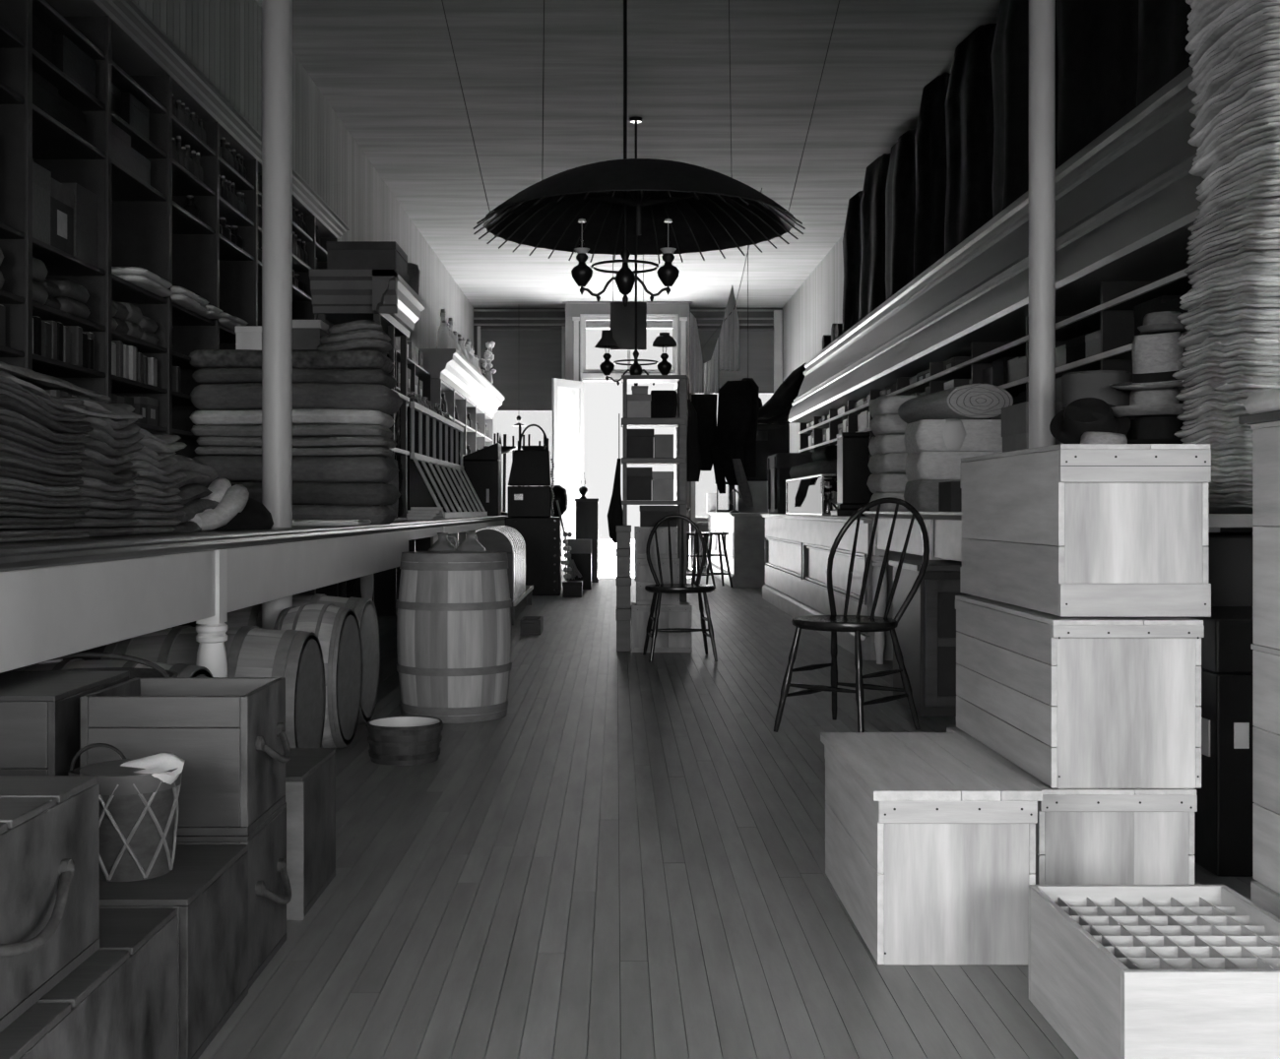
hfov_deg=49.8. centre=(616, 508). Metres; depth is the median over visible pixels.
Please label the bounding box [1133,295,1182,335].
carton
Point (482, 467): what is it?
mill
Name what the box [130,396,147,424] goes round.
carton
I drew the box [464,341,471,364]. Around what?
bottle
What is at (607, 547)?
ground
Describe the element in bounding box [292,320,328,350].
carton
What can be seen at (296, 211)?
bottle
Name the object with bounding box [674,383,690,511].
door
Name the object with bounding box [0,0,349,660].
wall shelving
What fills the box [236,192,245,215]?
bottle
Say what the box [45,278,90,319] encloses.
folded cloth
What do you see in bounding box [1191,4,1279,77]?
shirt
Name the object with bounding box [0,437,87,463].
folded blanket
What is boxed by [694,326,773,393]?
window blind
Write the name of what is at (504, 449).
balance scale
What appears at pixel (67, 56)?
carton
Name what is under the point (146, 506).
folded blanket
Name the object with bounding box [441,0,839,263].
parasol
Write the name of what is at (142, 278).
folded cloth
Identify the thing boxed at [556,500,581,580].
broom
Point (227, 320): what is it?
folded cloth
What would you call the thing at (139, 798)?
basket
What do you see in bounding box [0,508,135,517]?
folded blanket
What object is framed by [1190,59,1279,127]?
shirt
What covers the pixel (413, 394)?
tin
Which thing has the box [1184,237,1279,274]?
shirt
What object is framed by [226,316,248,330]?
folded cloth
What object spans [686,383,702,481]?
sack
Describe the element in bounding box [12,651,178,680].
basket
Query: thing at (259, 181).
bottle
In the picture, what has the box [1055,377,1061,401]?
carton
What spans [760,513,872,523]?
countertop
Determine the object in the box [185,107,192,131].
bottle
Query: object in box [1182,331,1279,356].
shirt
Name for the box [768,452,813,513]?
trunk
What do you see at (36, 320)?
book
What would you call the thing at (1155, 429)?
felt hat
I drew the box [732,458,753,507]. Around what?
scarf
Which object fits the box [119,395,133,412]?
carton
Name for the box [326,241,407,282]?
carton
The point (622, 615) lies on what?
carton
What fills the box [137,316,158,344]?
folded cloth
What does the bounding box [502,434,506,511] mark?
wooden pole
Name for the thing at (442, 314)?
bottle
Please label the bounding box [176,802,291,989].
wooden box
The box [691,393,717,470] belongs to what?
trousers
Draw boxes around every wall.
[133,0,473,348]
[473,308,782,568]
[562,301,692,570]
[782,234,843,452]
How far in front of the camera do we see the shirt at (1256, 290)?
4.26 m
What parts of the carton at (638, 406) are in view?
lid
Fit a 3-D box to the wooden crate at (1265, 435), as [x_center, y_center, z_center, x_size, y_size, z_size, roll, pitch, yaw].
[1.725,0.059,2.897,0.450,0.519,0.725,0,0,0]
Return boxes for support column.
[261,0,292,630]
[1028,0,1055,448]
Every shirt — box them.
[1172,354,1279,380]
[1174,420,1253,443]
[1175,375,1279,400]
[1176,295,1279,324]
[1176,397,1247,420]
[1177,319,1279,347]
[1178,342,1279,367]
[1179,274,1279,304]
[1179,285,1279,312]
[1180,408,1248,430]
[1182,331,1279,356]
[1182,364,1279,387]
[1182,387,1275,410]
[1182,431,1252,444]
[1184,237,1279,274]
[1184,307,1279,330]
[1185,0,1237,42]
[1185,0,1258,55]
[1185,214,1279,255]
[1186,202,1279,245]
[1186,227,1279,264]
[1187,0,1214,25]
[1187,0,1227,31]
[1187,81,1279,147]
[1187,190,1279,234]
[1187,249,1279,284]
[1187,261,1279,292]
[1188,0,1279,67]
[1188,16,1279,91]
[1188,115,1279,176]
[1189,48,1279,116]
[1189,69,1279,137]
[1190,0,1199,10]
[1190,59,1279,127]
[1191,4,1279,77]
[1191,37,1279,104]
[1192,104,1279,165]
[1193,178,1279,223]
[1195,28,1279,94]
[1195,140,1279,194]
[1196,94,1279,155]
[1196,153,1279,203]
[1197,165,1279,212]
[1201,127,1279,179]
[1205,441,1252,455]
[1208,475,1252,487]
[1208,485,1252,498]
[1208,497,1252,513]
[1211,452,1252,466]
[1211,463,1252,476]
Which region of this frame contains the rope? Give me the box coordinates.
[701,188,762,350]
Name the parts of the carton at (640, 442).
lid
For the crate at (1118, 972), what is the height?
0.234 m
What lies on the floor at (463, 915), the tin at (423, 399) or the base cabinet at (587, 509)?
the base cabinet at (587, 509)
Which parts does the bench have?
leg, leg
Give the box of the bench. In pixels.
[511,585,533,625]
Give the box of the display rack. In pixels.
[399,401,487,518]
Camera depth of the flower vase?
19.96 m
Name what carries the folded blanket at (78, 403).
on the folded blanket at (27, 398)
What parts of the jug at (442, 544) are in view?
handle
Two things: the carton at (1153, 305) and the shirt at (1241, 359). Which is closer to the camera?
the shirt at (1241, 359)
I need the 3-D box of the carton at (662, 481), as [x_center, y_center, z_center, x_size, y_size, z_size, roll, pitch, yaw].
[0.340,-0.167,10.120,0.158,0.210,0.208,0,0,0]
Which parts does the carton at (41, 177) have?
lid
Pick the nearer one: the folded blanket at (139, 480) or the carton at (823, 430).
the folded blanket at (139, 480)
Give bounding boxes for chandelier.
[571,0,679,307]
[594,116,676,385]
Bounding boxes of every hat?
[214,497,273,529]
[1049,397,1130,444]
[1080,432,1127,444]
[1109,331,1185,390]
[1111,386,1185,419]
[1127,415,1183,444]
[1137,311,1187,334]
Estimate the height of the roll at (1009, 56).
1.480 m
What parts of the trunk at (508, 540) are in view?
domed lid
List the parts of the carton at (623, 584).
lid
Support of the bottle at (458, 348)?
on the shelving unit at (463, 386)
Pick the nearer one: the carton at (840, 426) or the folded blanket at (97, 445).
the folded blanket at (97, 445)
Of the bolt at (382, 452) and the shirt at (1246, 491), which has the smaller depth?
the shirt at (1246, 491)
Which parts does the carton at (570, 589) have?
lid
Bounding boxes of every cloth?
[0,361,110,400]
[0,375,142,420]
[111,266,161,289]
[111,300,128,334]
[119,302,142,339]
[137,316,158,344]
[146,278,173,297]
[170,285,197,307]
[171,454,218,482]
[184,294,209,314]
[198,304,223,319]
[218,312,238,326]
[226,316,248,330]
[689,311,703,392]
[704,337,718,393]
[718,285,739,371]
[866,473,908,511]
[867,434,908,474]
[869,395,919,436]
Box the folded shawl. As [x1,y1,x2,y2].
[316,320,392,352]
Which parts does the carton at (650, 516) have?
lid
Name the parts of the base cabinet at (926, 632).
door frame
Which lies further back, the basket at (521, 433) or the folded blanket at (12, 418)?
the basket at (521, 433)
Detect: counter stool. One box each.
[686,532,715,588]
[699,532,732,587]
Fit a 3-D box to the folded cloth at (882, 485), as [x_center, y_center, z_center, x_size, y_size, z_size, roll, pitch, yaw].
[1.741,-0.103,8.620,0.304,0.247,0.527,0,0,0]
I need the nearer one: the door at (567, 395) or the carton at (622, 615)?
the carton at (622, 615)
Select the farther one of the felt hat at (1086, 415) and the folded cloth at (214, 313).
the folded cloth at (214, 313)
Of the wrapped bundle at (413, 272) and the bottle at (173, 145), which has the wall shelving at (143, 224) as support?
the bottle at (173, 145)
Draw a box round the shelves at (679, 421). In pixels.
[607,375,686,602]
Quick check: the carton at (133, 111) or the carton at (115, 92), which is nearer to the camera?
the carton at (115, 92)
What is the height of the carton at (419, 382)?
0.229 m
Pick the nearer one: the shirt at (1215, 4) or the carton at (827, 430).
the shirt at (1215, 4)
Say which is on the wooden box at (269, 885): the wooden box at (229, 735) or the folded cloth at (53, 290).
the wooden box at (229, 735)
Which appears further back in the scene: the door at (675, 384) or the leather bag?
the door at (675, 384)
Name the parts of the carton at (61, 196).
lid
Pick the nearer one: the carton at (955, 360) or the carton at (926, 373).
the carton at (955, 360)
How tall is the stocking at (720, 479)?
0.500 m
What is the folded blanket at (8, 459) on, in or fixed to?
on the folded blanket at (10, 472)
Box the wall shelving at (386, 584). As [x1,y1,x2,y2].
[338,348,431,616]
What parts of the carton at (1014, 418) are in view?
lid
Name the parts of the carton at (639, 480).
lid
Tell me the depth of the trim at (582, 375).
22.58 m
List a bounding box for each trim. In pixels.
[473,309,782,325]
[477,325,694,521]
[572,317,687,381]
[579,314,678,382]
[773,310,782,392]
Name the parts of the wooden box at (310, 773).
lid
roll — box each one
[822,334,831,349]
[831,323,835,342]
[834,323,842,338]
[842,191,862,333]
[858,153,890,320]
[885,128,916,300]
[897,384,1013,423]
[913,71,950,278]
[944,23,996,255]
[990,0,1058,217]
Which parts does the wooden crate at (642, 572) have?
panel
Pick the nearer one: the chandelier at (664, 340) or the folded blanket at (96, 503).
the folded blanket at (96, 503)
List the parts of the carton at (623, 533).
lid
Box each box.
[0,671,128,775]
[0,775,99,1032]
[0,908,177,1058]
[80,677,291,835]
[99,844,248,1058]
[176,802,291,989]
[284,748,335,920]
[519,616,543,635]
[567,539,591,589]
[650,390,677,417]
[830,432,870,516]
[1061,370,1132,440]
[1208,532,1252,606]
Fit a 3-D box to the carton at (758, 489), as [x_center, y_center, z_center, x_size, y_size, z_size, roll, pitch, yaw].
[1.980,-0.161,18.950,0.660,0.430,0.500,0,0,0]
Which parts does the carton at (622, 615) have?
lid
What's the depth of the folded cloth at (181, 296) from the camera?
6.53 m
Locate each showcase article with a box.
[821,492,831,513]
[828,491,834,513]
[830,492,836,512]
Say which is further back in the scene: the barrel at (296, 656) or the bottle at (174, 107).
the bottle at (174, 107)
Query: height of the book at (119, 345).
0.157 m
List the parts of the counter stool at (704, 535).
leg, leg, seat, leg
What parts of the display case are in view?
glass, glass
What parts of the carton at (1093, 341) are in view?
lid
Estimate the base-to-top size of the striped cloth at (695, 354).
0.860 m
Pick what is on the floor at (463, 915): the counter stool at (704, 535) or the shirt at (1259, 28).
the counter stool at (704, 535)
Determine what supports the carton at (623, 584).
on the carton at (622, 615)
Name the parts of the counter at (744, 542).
panel moulding, panel moulding, frame, panel moulding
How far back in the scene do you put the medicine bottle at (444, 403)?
16.15 m
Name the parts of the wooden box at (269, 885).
lid, rope handle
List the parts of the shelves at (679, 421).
hanging apron, post, post, post, post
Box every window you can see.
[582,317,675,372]
[694,393,773,524]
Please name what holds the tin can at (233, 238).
on the wall shelving at (143, 224)
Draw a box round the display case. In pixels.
[785,473,873,515]
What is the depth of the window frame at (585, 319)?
22.63 m
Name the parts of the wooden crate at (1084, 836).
panel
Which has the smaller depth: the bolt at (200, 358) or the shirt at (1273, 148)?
the shirt at (1273, 148)
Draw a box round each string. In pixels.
[550,458,554,516]
[561,531,572,580]
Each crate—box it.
[631,602,692,652]
[634,526,678,558]
[634,557,679,581]
[636,581,679,605]
[820,732,1042,964]
[946,727,1197,885]
[955,595,1204,788]
[960,444,1211,617]
[1028,885,1279,1058]
[1250,420,1279,649]
[1250,643,1279,894]
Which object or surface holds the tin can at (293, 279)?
on the wall shelving at (143, 224)
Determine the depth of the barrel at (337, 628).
5.55 m
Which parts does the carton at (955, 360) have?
lid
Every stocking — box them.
[189,477,249,531]
[708,446,725,493]
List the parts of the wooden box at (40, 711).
lid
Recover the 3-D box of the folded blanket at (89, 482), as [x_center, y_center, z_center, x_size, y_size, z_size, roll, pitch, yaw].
[-1.681,-0.069,3.882,0.578,0.039,0.406,0,0,0]
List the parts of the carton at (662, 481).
lid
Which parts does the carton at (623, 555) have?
lid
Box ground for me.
[598,539,690,568]
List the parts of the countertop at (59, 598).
leg, leg, leg, leg, leg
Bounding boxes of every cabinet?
[575,498,598,582]
[888,560,971,716]
[1189,606,1254,877]
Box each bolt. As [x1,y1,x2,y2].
[188,349,394,373]
[189,383,402,414]
[189,408,394,428]
[191,424,392,438]
[192,367,397,388]
[192,455,398,483]
[194,446,393,457]
[196,436,396,448]
[205,481,400,506]
[292,505,396,525]
[394,410,399,447]
[397,463,404,517]
[789,459,871,478]
[811,445,870,461]
[903,418,1002,453]
[903,480,959,511]
[904,451,1002,481]
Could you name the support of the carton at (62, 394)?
on the wall shelving at (143, 224)
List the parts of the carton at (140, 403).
lid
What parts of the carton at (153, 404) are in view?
lid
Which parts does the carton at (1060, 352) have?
lid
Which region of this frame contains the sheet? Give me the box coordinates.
[1243,388,1279,414]
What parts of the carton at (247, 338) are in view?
lid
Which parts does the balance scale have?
dish, stem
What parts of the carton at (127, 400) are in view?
lid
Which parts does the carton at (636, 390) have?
lid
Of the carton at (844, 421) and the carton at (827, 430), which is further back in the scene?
the carton at (827, 430)
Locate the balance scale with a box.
[483,436,516,515]
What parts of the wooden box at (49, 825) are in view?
rope handle, lid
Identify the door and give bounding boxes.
[552,378,583,571]
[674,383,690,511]
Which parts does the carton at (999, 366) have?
lid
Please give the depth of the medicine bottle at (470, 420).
19.14 m
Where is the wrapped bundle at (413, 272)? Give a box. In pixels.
[406,262,420,295]
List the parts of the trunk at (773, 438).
lid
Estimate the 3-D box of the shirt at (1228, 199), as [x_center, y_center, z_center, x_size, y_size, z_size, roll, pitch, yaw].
[2.188,-0.975,4.355,0.555,0.072,0.627,0,0,0]
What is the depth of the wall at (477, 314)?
23.30 m
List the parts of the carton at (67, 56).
lid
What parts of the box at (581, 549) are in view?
lid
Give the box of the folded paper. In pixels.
[292,519,371,525]
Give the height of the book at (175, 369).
0.131 m
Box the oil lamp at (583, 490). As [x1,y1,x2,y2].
[578,472,587,498]
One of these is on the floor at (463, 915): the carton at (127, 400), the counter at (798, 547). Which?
the counter at (798, 547)
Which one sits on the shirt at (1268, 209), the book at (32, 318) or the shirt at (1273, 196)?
the shirt at (1273, 196)
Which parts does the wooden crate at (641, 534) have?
panel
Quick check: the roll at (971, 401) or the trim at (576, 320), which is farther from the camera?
the trim at (576, 320)
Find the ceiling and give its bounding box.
[256,0,1000,308]
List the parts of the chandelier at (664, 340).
lamp shade, arm, rod, lamp shade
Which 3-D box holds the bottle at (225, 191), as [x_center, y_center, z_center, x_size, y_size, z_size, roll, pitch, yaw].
[-2.151,-1.742,7.534,0.063,0.159,0.063,0,0,0]
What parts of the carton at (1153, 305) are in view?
lid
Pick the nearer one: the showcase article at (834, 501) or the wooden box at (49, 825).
the wooden box at (49, 825)
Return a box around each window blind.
[480,326,562,410]
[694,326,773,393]
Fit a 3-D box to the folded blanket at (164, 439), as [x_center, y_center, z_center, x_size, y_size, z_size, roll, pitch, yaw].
[-1.683,-0.221,4.308,0.553,0.044,0.432,0,0,0]
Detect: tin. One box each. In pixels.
[406,392,413,406]
[410,391,418,403]
[417,394,424,406]
[421,396,429,409]
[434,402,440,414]
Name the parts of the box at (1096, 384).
lid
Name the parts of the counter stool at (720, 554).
leg, seat, leg, leg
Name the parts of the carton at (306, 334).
lid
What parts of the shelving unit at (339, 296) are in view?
post, panel, cornice, post, post, post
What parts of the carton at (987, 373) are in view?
lid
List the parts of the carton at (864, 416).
lid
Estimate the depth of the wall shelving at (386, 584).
12.89 m
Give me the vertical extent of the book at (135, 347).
0.159 m
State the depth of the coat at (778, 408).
17.91 m
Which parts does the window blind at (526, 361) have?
rail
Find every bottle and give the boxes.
[172,93,177,118]
[172,137,179,163]
[172,141,176,161]
[175,99,185,125]
[176,135,184,167]
[181,102,189,127]
[181,146,189,171]
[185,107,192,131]
[185,144,193,175]
[190,112,198,136]
[191,150,198,179]
[194,115,201,139]
[195,152,203,183]
[197,119,206,143]
[219,175,223,198]
[220,137,228,163]
[220,175,228,201]
[224,180,230,203]
[225,141,233,167]
[227,181,235,207]
[231,149,238,172]
[231,183,238,209]
[236,153,244,177]
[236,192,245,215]
[240,155,246,179]
[241,192,247,216]
[257,171,261,192]
[257,204,261,228]
[292,203,295,223]
[292,206,298,225]
[292,231,297,256]
[294,234,300,258]
[295,208,301,228]
[297,239,304,261]
[300,213,306,232]
[302,241,308,264]
[316,225,319,245]
[437,309,448,348]
[438,320,449,348]
[441,391,447,412]
[446,322,451,348]
[448,318,456,349]
[448,324,453,348]
[453,332,459,352]
[454,405,457,420]
[457,338,465,358]
[461,337,468,361]
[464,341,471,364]
[466,338,473,366]
[467,412,471,428]
[472,347,477,370]
[474,355,480,373]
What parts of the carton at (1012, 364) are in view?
lid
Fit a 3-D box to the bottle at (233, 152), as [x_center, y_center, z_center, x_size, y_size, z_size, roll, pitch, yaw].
[-2.158,-1.951,7.777,0.056,0.157,0.056,0,0,0]
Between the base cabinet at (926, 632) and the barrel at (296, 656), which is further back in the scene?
the base cabinet at (926, 632)
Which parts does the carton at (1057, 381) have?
lid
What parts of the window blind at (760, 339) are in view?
rail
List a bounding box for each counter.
[705,512,768,587]
[760,513,929,660]
[862,511,1258,664]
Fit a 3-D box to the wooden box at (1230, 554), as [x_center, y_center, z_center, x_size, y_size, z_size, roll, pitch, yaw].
[2.200,0.540,4.490,0.900,0.920,0.420,0,0,0]
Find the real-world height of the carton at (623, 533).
0.160 m
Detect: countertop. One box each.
[0,515,508,677]
[705,512,768,516]
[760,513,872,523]
[862,511,1258,527]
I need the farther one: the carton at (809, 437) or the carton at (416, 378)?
the carton at (809, 437)
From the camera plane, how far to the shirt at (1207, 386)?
4.24 m
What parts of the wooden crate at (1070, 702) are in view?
panel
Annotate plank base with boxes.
[1250,881,1279,918]
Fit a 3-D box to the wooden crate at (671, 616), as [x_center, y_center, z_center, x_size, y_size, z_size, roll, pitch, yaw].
[0.315,0.835,9.749,0.420,0.330,0.349,0,0,0]
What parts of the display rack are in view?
rail, rail, rail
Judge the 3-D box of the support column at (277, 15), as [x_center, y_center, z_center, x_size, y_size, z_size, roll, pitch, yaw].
[-1.447,-1.200,5.880,0.244,4.400,0.244,0,0,0]
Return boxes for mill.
[462,443,501,515]
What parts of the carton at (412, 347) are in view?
lid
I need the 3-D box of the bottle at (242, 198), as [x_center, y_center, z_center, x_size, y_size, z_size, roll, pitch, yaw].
[-2.159,-1.744,7.956,0.057,0.162,0.057,0,0,0]
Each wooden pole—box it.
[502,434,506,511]
[512,436,513,460]
[527,434,530,446]
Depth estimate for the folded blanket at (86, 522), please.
3.82 m
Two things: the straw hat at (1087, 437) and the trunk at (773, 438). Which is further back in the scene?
the trunk at (773, 438)
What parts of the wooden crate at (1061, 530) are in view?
panel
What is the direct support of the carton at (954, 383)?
on the wall shelving at (1126, 204)
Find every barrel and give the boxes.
[8,658,213,677]
[100,625,325,748]
[224,593,380,724]
[273,602,362,749]
[396,550,511,723]
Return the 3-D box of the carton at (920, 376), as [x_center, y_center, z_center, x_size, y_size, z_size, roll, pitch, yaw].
[2.390,-0.964,10.132,0.305,0.083,0.284,0,0,0]
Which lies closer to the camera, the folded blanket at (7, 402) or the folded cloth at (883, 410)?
the folded blanket at (7, 402)
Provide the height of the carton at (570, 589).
0.170 m
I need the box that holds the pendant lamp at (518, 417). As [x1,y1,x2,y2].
[512,415,524,426]
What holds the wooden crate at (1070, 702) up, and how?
on the wooden crate at (1084, 836)
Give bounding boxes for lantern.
[714,481,734,512]
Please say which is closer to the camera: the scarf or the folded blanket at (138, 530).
the folded blanket at (138, 530)
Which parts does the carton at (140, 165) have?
lid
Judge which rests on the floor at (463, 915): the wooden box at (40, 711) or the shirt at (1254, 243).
the wooden box at (40, 711)
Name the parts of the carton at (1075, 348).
lid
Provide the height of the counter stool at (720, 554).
0.703 m
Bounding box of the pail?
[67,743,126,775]
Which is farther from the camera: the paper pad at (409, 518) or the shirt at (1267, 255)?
the paper pad at (409, 518)
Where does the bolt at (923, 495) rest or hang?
on the counter at (944, 529)
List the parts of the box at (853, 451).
lid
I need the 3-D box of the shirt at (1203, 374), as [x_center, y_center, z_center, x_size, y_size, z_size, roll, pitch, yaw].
[2.163,-0.423,4.359,0.576,0.070,0.621,0,0,0]
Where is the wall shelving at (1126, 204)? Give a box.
[788,65,1252,532]
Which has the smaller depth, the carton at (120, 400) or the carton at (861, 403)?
the carton at (120, 400)
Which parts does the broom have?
handle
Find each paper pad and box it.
[406,513,443,516]
[406,516,444,519]
[407,511,442,513]
[410,507,443,511]
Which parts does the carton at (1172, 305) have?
lid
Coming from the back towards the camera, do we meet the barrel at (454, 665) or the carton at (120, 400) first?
the barrel at (454, 665)
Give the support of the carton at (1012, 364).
on the wall shelving at (1126, 204)
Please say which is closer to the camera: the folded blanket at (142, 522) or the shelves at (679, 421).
the folded blanket at (142, 522)
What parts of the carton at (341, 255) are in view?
lid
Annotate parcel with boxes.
[0,248,4,289]
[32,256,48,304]
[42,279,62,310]
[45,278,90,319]
[111,303,118,329]
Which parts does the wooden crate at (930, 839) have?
panel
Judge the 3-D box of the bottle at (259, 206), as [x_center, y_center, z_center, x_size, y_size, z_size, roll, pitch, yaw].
[-2.155,-1.750,8.311,0.063,0.173,0.063,0,0,0]
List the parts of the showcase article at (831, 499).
glass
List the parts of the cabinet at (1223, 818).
lid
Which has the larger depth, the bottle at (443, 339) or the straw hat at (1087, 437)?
the bottle at (443, 339)
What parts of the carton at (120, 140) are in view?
lid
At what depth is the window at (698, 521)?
23.34 m
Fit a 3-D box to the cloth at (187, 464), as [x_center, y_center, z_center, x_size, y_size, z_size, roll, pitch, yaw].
[-1.705,-0.152,4.818,0.552,0.137,0.593,0,0,0]
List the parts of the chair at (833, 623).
leg, leg, seat, leg, leg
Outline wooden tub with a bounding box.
[365,715,443,766]
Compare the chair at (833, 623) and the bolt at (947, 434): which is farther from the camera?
the bolt at (947, 434)
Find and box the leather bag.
[551,485,568,516]
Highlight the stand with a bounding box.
[728,488,740,512]
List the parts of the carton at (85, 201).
lid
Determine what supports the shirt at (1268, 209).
on the shirt at (1265, 222)
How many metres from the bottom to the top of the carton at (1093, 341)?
0.127 m
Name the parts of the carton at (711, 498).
lid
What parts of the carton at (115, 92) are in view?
lid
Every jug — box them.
[427,532,457,551]
[456,531,485,551]
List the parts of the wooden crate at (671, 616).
panel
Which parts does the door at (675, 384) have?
frame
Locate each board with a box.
[610,255,646,349]
[1238,410,1279,424]
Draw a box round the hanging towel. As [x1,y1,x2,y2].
[384,453,398,518]
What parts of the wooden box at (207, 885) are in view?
lid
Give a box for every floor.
[198,568,1256,1058]
[586,682,621,1058]
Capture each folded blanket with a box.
[0,370,86,410]
[0,382,86,422]
[0,393,93,433]
[0,407,93,443]
[0,423,85,453]
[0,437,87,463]
[0,450,85,474]
[0,464,83,485]
[0,477,82,496]
[0,490,91,507]
[0,504,89,517]
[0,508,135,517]
[0,517,81,528]
[0,528,90,542]
[33,498,142,509]
[40,476,136,491]
[43,487,136,500]
[45,448,134,464]
[45,465,139,482]
[48,457,133,473]
[49,438,144,455]
[52,526,134,537]
[56,396,134,414]
[56,408,137,429]
[58,427,144,447]
[60,415,140,439]
[73,517,138,526]
[124,511,186,518]
[125,468,187,482]
[128,502,185,511]
[128,525,175,534]
[129,451,178,467]
[129,460,182,475]
[129,485,180,497]
[130,494,182,504]
[131,477,177,489]
[134,517,181,525]
[137,446,176,460]
[138,428,181,445]
[138,436,187,452]
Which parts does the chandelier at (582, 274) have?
arm, rod, arm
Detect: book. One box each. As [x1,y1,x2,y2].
[0,304,5,346]
[32,316,41,355]
[32,318,33,353]
[41,320,57,360]
[41,321,51,358]
[56,321,63,361]
[63,325,68,363]
[67,326,82,367]
[68,332,70,363]
[82,332,87,368]
[84,332,94,370]
[87,338,93,369]
[111,340,123,377]
[111,341,116,376]
[123,344,128,379]
[128,345,135,381]
[134,346,137,381]
[137,352,143,383]
[143,356,147,383]
[147,357,157,386]
[172,366,180,392]
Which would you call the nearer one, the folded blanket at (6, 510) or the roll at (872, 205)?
the folded blanket at (6, 510)
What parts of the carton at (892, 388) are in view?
lid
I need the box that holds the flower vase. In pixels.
[479,341,496,384]
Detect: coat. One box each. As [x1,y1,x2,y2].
[170,470,219,532]
[716,381,752,485]
[741,245,759,477]
[757,363,805,424]
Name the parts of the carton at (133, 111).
lid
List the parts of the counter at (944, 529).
leg, leg, leg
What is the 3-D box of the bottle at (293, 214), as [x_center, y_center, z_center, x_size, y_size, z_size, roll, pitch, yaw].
[-2.162,-1.960,9.159,0.064,0.175,0.064,0,0,0]
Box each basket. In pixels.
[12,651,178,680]
[79,753,185,882]
[518,423,548,449]
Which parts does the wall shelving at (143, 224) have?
cornice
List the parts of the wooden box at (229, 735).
rope handle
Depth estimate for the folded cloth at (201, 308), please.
6.83 m
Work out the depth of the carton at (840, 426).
13.84 m
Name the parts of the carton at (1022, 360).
lid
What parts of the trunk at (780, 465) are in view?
lid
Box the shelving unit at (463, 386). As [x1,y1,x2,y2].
[418,348,504,545]
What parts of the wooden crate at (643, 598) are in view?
panel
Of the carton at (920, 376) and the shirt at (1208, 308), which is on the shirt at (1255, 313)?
the shirt at (1208, 308)
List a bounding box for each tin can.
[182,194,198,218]
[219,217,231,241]
[225,225,236,245]
[231,225,243,249]
[257,248,261,262]
[292,269,298,287]
[292,276,296,286]
[294,273,304,291]
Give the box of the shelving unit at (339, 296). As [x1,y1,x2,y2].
[309,269,425,520]
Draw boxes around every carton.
[32,161,51,245]
[45,389,60,396]
[50,178,73,255]
[52,34,96,97]
[60,386,79,397]
[61,183,97,266]
[111,82,121,117]
[111,122,130,171]
[111,393,117,403]
[116,395,124,403]
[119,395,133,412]
[120,92,149,138]
[130,147,150,185]
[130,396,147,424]
[142,396,158,426]
[235,326,261,350]
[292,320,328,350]
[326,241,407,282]
[394,336,399,351]
[396,362,400,388]
[406,341,415,362]
[407,368,410,392]
[415,346,418,364]
[415,376,418,396]
[418,350,423,368]
[418,380,422,395]
[562,580,582,597]
[615,525,631,548]
[615,548,631,576]
[615,576,631,608]
[615,606,631,651]
[627,394,651,417]
[627,429,654,457]
[627,467,652,501]
[631,385,648,394]
[639,506,678,526]
[651,471,674,501]
[653,434,673,457]
[705,493,716,512]
[734,481,768,512]
[808,435,811,447]
[821,415,828,422]
[822,428,827,443]
[826,428,829,441]
[837,423,842,434]
[839,405,847,414]
[842,418,847,432]
[857,414,860,431]
[858,398,863,406]
[860,410,869,430]
[867,411,869,428]
[879,389,885,396]
[885,384,896,395]
[909,376,916,384]
[916,370,925,382]
[923,369,929,379]
[925,386,929,394]
[938,481,961,511]
[943,356,971,371]
[944,379,970,389]
[982,367,992,384]
[990,414,1001,419]
[992,357,1015,386]
[1001,401,1063,452]
[1007,356,1023,383]
[1012,395,1019,405]
[1018,356,1025,380]
[1055,344,1066,368]
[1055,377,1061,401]
[1065,334,1086,364]
[1085,329,1100,358]
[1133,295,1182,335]
[1159,297,1188,314]
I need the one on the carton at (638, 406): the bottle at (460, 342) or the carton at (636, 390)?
the carton at (636, 390)
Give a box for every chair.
[642,513,717,662]
[773,497,929,732]
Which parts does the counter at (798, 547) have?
panel moulding, frame, panel moulding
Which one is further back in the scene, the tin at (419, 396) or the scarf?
the scarf
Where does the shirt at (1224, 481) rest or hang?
on the shirt at (1246, 491)
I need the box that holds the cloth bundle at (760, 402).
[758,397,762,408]
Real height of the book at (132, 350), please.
0.155 m
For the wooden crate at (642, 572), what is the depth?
9.61 m
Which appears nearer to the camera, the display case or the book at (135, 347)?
the book at (135, 347)
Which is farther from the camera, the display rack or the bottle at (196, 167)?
the display rack
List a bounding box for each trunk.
[475,525,525,601]
[504,517,561,595]
[507,449,552,517]
[746,415,789,481]
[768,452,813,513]

